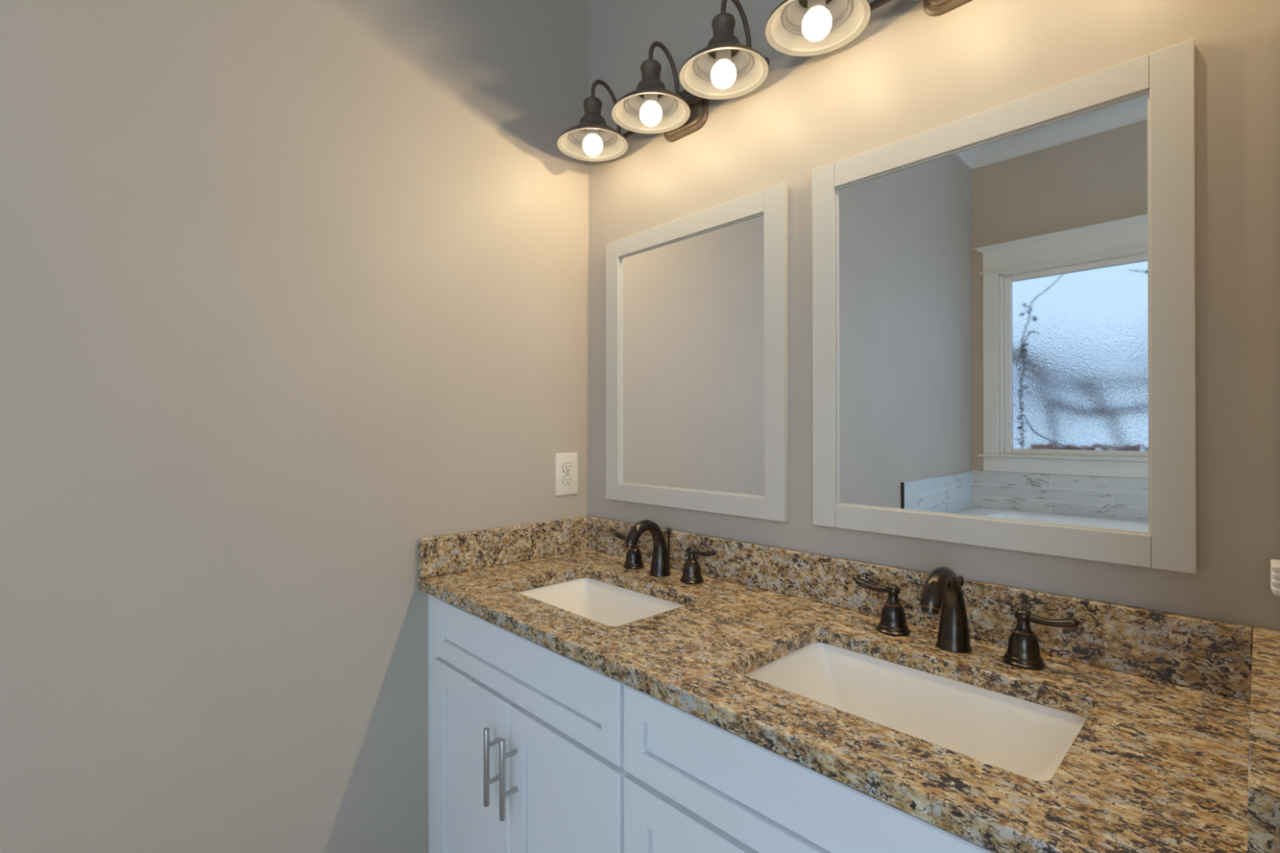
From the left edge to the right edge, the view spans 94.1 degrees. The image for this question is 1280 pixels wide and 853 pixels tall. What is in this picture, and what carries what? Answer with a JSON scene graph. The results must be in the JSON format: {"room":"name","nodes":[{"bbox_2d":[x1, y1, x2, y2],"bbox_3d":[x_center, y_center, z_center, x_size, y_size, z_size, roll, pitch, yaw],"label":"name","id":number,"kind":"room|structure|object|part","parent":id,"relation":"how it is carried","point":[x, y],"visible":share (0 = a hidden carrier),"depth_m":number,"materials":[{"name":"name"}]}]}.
{"room":"bathroom","nodes":[
{"label":"bathroom","id":0,"kind":"room"},
{"bbox_2d":[0,0,588,852],"bbox_3d":[-1.541,-0.414,0.663,3.920,3.360,0.100,0,0,-44],"label":"wall","id":1,"kind":"structure","parent":0,"point":[294,294],"depth_m":1.28,"materials":[{"name":"beige paint"}]},
{"bbox_2d":[555,452,577,496],"bbox_3d":[-0.226,0.147,1.849,0.085,0.131,0.008,0,0,-44],"label":"wall outlet","id":2,"kind":"object","parent":1,"relation":"attached to","point":[566,464],"visible":1,"depth_m":1.84,"materials":[{"name":"beige plastic"}]},
{"bbox_2d":[562,475,572,485],"bbox_3d":[-0.224,0.167,1.847,0.037,0.030,0.003,0,0,-44],"label":"receptacle","id":3,"kind":"object","parent":2,"relation":"attached to","point":[566,479],"depth_m":1.85,"materials":[{"name":"beige plastic"}]},
{"bbox_2d":[562,462,572,472],"bbox_3d":[-0.225,0.128,1.848,0.037,0.030,0.001,0,0,-44],"label":"receptacle","id":4,"kind":"object","parent":2,"relation":"attached to","point":[566,467],"depth_m":1.85,"materials":[{"name":"beige plastic"}]},
{"bbox_2d":[588,0,1279,639],"bbox_3d":[1.118,-0.417,0.652,0.100,3.360,3.600,0,0,-44],"label":"wall","id":5,"kind":"structure","parent":0,"point":[910,72],"depth_m":1.11,"materials":[{"name":"beige paint"}]},
{"bbox_2d":[556,0,769,161],"bbox_3d":[0.040,-0.882,1.533,0.235,0.226,0.668,0,0,-44],"label":"vanity light","id":6,"kind":"object","parent":5,"relation":"attached to","point":[726,68],"visible":1,"depth_m":1.50,"materials":[{"name":"dark bronze metal"},{"name":"cream enamel"},{"name":"glowing white bulb glass"}]},
{"bbox_3d":[-0.134,-0.835,1.689,0.201,0.079,0.201,0,0,-44],"label":"lamp shade","id":7,"kind":"part","parent":6,"relation":"part of","materials":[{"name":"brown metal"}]},
{"bbox_2d":[583,94,602,115],"bbox_3d":[-0.134,-0.906,1.689,0.053,0.065,0.053,0,0,-44],"label":"socket","id":8,"kind":"object","parent":6,"relation":"attached to","point":[593,105],"depth_m":1.67,"materials":[{"name":"brown metal"}]},
{"bbox_3d":[-0.134,-0.794,1.689,0.058,0.053,0.058,0,0,-44],"label":"bulb","id":9,"kind":"part","parent":6,"relation":"part of","materials":[{"name":"white glass"}]},
{"bbox_3d":[-0.098,-0.921,1.724,0.112,0.146,0.011,0,0,-44],"label":"lamp arm","id":10,"kind":"part","parent":6,"relation":"part of","materials":[{"name":"brown metal"}]},
{"bbox_3d":[0.028,-0.795,1.521,0.058,0.053,0.058,0,0,-44],"label":"bulb","id":11,"kind":"part","parent":6,"relation":"part of","materials":[{"name":"white glass"}]},
{"bbox_2d":[640,57,661,79],"bbox_3d":[0.028,-0.906,1.521,0.053,0.065,0.053,0,0,-44],"label":"socket","id":12,"kind":"object","parent":6,"relation":"attached to","point":[651,68],"depth_m":1.50,"materials":[{"name":"brown metal"}]},
{"bbox_3d":[0.028,-0.836,1.521,0.201,0.079,0.201,0,0,-44],"label":"lamp shade","id":13,"kind":"part","parent":6,"relation":"part of","materials":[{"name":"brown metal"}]},
{"bbox_3d":[0.064,-0.921,1.556,0.112,0.146,0.011,0,0,-44],"label":"lamp arm","id":14,"kind":"part","parent":6,"relation":"part of","materials":[{"name":"brown metal"}]},
{"bbox_2d":[711,10,735,36],"bbox_3d":[0.189,-0.907,1.353,0.053,0.065,0.053,0,0,-44],"label":"socket","id":15,"kind":"object","parent":6,"relation":"attached to","point":[723,24],"depth_m":1.33,"materials":[{"name":"brown metal"}]},
{"bbox_3d":[0.189,-0.796,1.352,0.058,0.053,0.058,0,0,-44],"label":"bulb","id":16,"kind":"part","parent":6,"relation":"part of","materials":[{"name":"white glass"}]},
{"bbox_3d":[0.189,-0.836,1.353,0.201,0.079,0.201,0,0,-44],"label":"lamp shade","id":17,"kind":"part","parent":6,"relation":"part of","materials":[{"name":"brown metal"}]},
{"bbox_3d":[0.225,-0.922,1.387,0.112,0.146,0.011,0,0,-44],"label":"lamp arm","id":18,"kind":"part","parent":6,"relation":"part of","materials":[{"name":"brown metal"}]},
{"bbox_2d":[605,182,788,521],"bbox_3d":[0.120,-0.170,1.603,0.019,0.780,0.628,0,0,-44],"label":"framed mirror","id":19,"kind":"object","parent":5,"relation":"attached to","point":[697,307],"visible":1,"depth_m":1.56,"materials":[{"name":"white paint"}]},
{"bbox_3d":[0.120,-0.534,1.604,0.019,0.052,0.518,0,0,-44],"label":"frame rail","id":20,"kind":"part","parent":19,"relation":"part of","materials":[{"name":"white wood"}]},
{"bbox_3d":[0.121,0.195,1.602,0.019,0.050,0.518,0,0,-44],"label":"frame rail","id":21,"kind":"part","parent":19,"relation":"part of","materials":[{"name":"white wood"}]},
{"bbox_2d":[621,214,764,496],"bbox_3d":[0.122,-0.169,1.605,0.003,0.698,0.538,0,0,-44],"label":"mirror glass","id":22,"kind":"object","parent":19,"relation":"on","point":[692,295],"depth_m":1.58,"materials":[{"name":"silver mirror"}]},
{"bbox_2d":[764,0,973,56],"bbox_3d":[0.525,-0.884,1.028,0.235,0.226,0.668,0,0,-44],"label":"vanity light","id":23,"kind":"object","parent":5,"relation":"attached to","point":[796,28],"visible":1,"depth_m":1.20,"materials":[{"name":"dark bronze metal"},{"name":"cream enamel"},{"name":"glowing white bulb glass"}]},
{"bbox_3d":[0.351,-0.797,1.184,0.058,0.053,0.058,0,0,-44],"label":"bulb","id":24,"kind":"part","parent":23,"relation":"part of","materials":[{"name":"white glass"}]},
{"bbox_3d":[0.351,-0.837,1.184,0.201,0.079,0.201,0,0,-44],"label":"lamp shade","id":25,"kind":"part","parent":23,"relation":"part of","materials":[{"name":"brown metal"}]},
{"bbox_2d":[587,516,1252,701],"bbox_3d":[0.350,0.335,1.363,0.020,0.101,1.466,0,0,-44],"label":"backsplash","id":26,"kind":"structure","parent":5,"relation":"attached to","point":[1211,655],"depth_m":1.04,"materials":[{"name":"brown stone"}]},
{"bbox_2d":[812,38,1196,573],"bbox_3d":[0.603,-0.176,1.101,0.019,0.784,0.620,0,0,-44],"label":"framed mirror","id":27,"kind":"object","parent":5,"relation":"attached to","point":[1004,295],"visible":1,"depth_m":1.03,"materials":[{"name":"white paint"}]},
{"bbox_3d":[0.604,-0.541,1.101,0.019,0.052,0.517,0,0,-44],"label":"frame rail","id":28,"kind":"part","parent":27,"relation":"part of","materials":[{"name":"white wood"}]},
{"bbox_2d":[838,93,1148,532],"bbox_3d":[0.606,-0.174,1.102,0.003,0.702,0.538,0,0,-44],"label":"mirror glass","id":29,"kind":"object","parent":27,"relation":"on","point":[993,278],"depth_m":1.06,"materials":[{"name":"silver mirror"}]},
{"bbox_3d":[0.605,0.192,1.099,0.019,0.049,0.517,0,0,-44],"label":"frame rail","id":30,"kind":"part","parent":27,"relation":"part of","materials":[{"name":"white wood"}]},
{"bbox_3d":[-0.292,1.310,-0.640,3.920,0.100,3.700,0,0,-44],"label":"floor","id":31,"kind":"structure","parent":0,"visible":0},
{"bbox_2d":[427,593,630,852],"bbox_3d":[-0.112,0.842,1.429,0.590,0.850,0.766,0,0,-44],"label":"vanity cabinet","id":32,"kind":"object","parent":31,"relation":"on","point":[526,738],"visible":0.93,"depth_m":1.20,"materials":[{"name":"white paint"}]},
{"bbox_3d":[-0.384,0.858,1.356,0.018,0.568,0.345,0,0,-44],"label":"door","id":33,"kind":"part","parent":32,"relation":"part of","materials":[{"name":"white paint"}]},
{"bbox_3d":[-0.315,0.699,1.224,0.012,0.157,0.012,0,0,-44],"label":"handle","id":34,"kind":"part","parent":32,"relation":"part of","materials":[{"name":"silver metal"}]},
{"bbox_3d":[-0.303,0.732,1.235,0.034,0.010,0.010,0,0,-44],"label":"handle post","id":35,"kind":"part","parent":32,"relation":"part of","materials":[{"name":"silver metal"}]},
{"bbox_3d":[-0.303,0.655,1.235,0.034,0.010,0.010,0,0,-44],"label":"handle post","id":36,"kind":"part","parent":32,"relation":"part of","materials":[{"name":"silver metal"}]},
{"bbox_3d":[-0.272,0.699,1.179,0.012,0.157,0.012,0,0,-44],"label":"handle","id":37,"kind":"part","parent":32,"relation":"part of","materials":[{"name":"silver metal"}]},
{"bbox_3d":[-0.261,0.732,1.191,0.034,0.010,0.010,0,0,-44],"label":"handle post","id":38,"kind":"part","parent":32,"relation":"part of","materials":[{"name":"silver metal"}]},
{"bbox_3d":[-0.261,0.655,1.191,0.034,0.010,0.010,0,0,-44],"label":"handle post","id":39,"kind":"part","parent":32,"relation":"part of","materials":[{"name":"silver metal"}]},
{"bbox_3d":[-0.266,0.492,1.234,0.018,0.140,0.687,0,0,-44],"label":"drawer","id":40,"kind":"part","parent":32,"relation":"part of","materials":[{"name":"white paint"}]},
{"bbox_3d":[-0.145,0.857,1.108,0.018,0.568,0.339,0,0,-44],"label":"door","id":41,"kind":"part","parent":32,"relation":"part of","materials":[{"name":"white paint"}]},
{"bbox_2d":[417,548,1250,852],"bbox_3d":[0.159,0.400,1.172,0.560,0.030,1.516,0,0,-44],"label":"countertop","id":42,"kind":"structure","parent":32,"relation":"on","point":[1153,766],"depth_m":0.81,"materials":[{"name":"brown stone"}]},
{"bbox_2d":[418,515,591,578],"bbox_3d":[-0.359,0.337,1.712,0.560,0.101,0.020,0,0,-44],"label":"granite side splash","id":43,"kind":"object","parent":42,"relation":"on","point":[444,554],"visible":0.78,"depth_m":1.67,"materials":[{"name":"brown stone"}]},
{"bbox_2d":[516,577,683,626],"bbox_3d":[-0.101,0.496,1.396,0.314,0.158,0.482,0,0,-44],"label":"sink","id":44,"kind":"object","parent":42,"relation":"in","point":[610,605],"visible":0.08,"depth_m":1.56,"materials":[{"name":"white porcelain"}]},
{"bbox_2d":[614,520,716,584],"bbox_3d":[0.021,0.313,1.531,0.161,0.150,0.362,0,0,-44],"label":"faucet","id":45,"kind":"object","parent":42,"relation":"on","point":[660,566],"visible":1,"depth_m":1.53,"materials":[{"name":"brown metal"}]},
{"bbox_3d":[-0.039,0.309,1.664,0.026,0.019,0.088,0,0,-44],"label":"lever","id":46,"kind":"part","parent":45,"relation":"part of","materials":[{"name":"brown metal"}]},
{"bbox_3d":[-0.017,0.351,1.641,0.059,0.072,0.059,0,0,-44],"label":"handle","id":47,"kind":"part","parent":45,"relation":"part of","materials":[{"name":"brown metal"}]},
{"bbox_3d":[0.019,0.313,1.526,0.148,0.150,0.057,0,0,-44],"label":"spout","id":48,"kind":"part","parent":45,"relation":"part of","materials":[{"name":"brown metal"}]},
{"bbox_3d":[0.077,0.327,1.581,0.012,0.118,0.012,0,0,-44],"label":"lift rod","id":49,"kind":"part","parent":45,"relation":"part of","materials":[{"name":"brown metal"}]},
{"bbox_3d":[0.130,0.350,1.488,0.059,0.072,0.059,0,0,-44],"label":"handle","id":50,"kind":"part","parent":45,"relation":"part of","materials":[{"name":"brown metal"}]},
{"bbox_3d":[0.151,0.308,1.466,0.026,0.019,0.088,0,0,-44],"label":"lever","id":51,"kind":"part","parent":45,"relation":"part of","materials":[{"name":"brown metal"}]},
{"bbox_2d":[746,642,1087,781],"bbox_3d":[0.389,0.494,0.895,0.325,0.158,0.485,0,0,-44],"label":"sink","id":52,"kind":"object","parent":42,"relation":"in","point":[1027,739],"visible":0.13,"depth_m":0.98,"materials":[{"name":"white porcelain"}]},
{"bbox_2d":[854,566,1080,670],"bbox_3d":[0.515,0.311,1.011,0.161,0.150,0.362,0,0,-44],"label":"faucet","id":53,"kind":"object","parent":42,"relation":"on","point":[942,590],"visible":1,"depth_m":1.01,"materials":[{"name":"brown metal"}]},
{"bbox_3d":[0.455,0.307,1.144,0.026,0.019,0.088,0,0,-44],"label":"lever","id":54,"kind":"part","parent":53,"relation":"part of","materials":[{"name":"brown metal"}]},
{"bbox_3d":[0.476,0.349,1.121,0.059,0.072,0.059,0,0,-44],"label":"handle","id":55,"kind":"part","parent":53,"relation":"part of","materials":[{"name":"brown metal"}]},
{"bbox_3d":[0.513,0.311,1.006,0.148,0.150,0.057,0,0,-44],"label":"spout","id":56,"kind":"part","parent":53,"relation":"part of","materials":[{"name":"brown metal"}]},
{"bbox_3d":[0.570,0.325,1.061,0.012,0.118,0.012,0,0,-44],"label":"lift rod","id":57,"kind":"part","parent":53,"relation":"part of","materials":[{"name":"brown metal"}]},
{"bbox_3d":[0.623,0.348,0.968,0.059,0.072,0.059,0,0,-44],"label":"handle","id":58,"kind":"part","parent":53,"relation":"part of","materials":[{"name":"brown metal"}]},
{"bbox_3d":[0.645,0.306,0.946,0.026,0.019,0.088,0,0,-44],"label":"lever","id":59,"kind":"part","parent":53,"relation":"part of","materials":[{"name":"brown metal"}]},
{"bbox_2d":[1247,626,1279,852],"bbox_3d":[0.680,0.332,0.642,0.544,0.101,0.030,0,0,-44],"label":"granite side splash","id":60,"kind":"object","parent":42,"relation":"on","point":[1264,753],"visible":1,"depth_m":0.52,"materials":[{"name":"brown stone"}]},
{"bbox_2d":[623,684,994,852],"bbox_3d":[0.413,0.839,0.883,0.590,0.850,0.747,0,0,-44],"label":"vanity cabinet","id":61,"kind":"object","parent":31,"relation":"on","point":[693,784],"visible":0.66,"depth_m":0.82,"materials":[{"name":"white paint"}]},
{"bbox_3d":[0.099,0.856,0.853,0.018,0.568,0.347,0,0,-44],"label":"door","id":62,"kind":"part","parent":61,"relation":"part of","materials":[{"name":"white paint"}]},
{"bbox_3d":[0.704,-0.417,0.564,0.620,3.360,0.120,0,0,-44],"label":"wall","id":63,"kind":"structure","parent":0,"visible":0},
{"bbox_2d":[1270,559,1279,595],"bbox_3d":[0.849,0.202,0.794,0.060,0.042,0.013,0,0,-44],"label":"wall fitting","id":64,"kind":"object","parent":63,"relation":"attached to","point":[1275,564],"visible":1,"depth_m":0.78,"materials":[{"name":"white plastic"}]}
]}

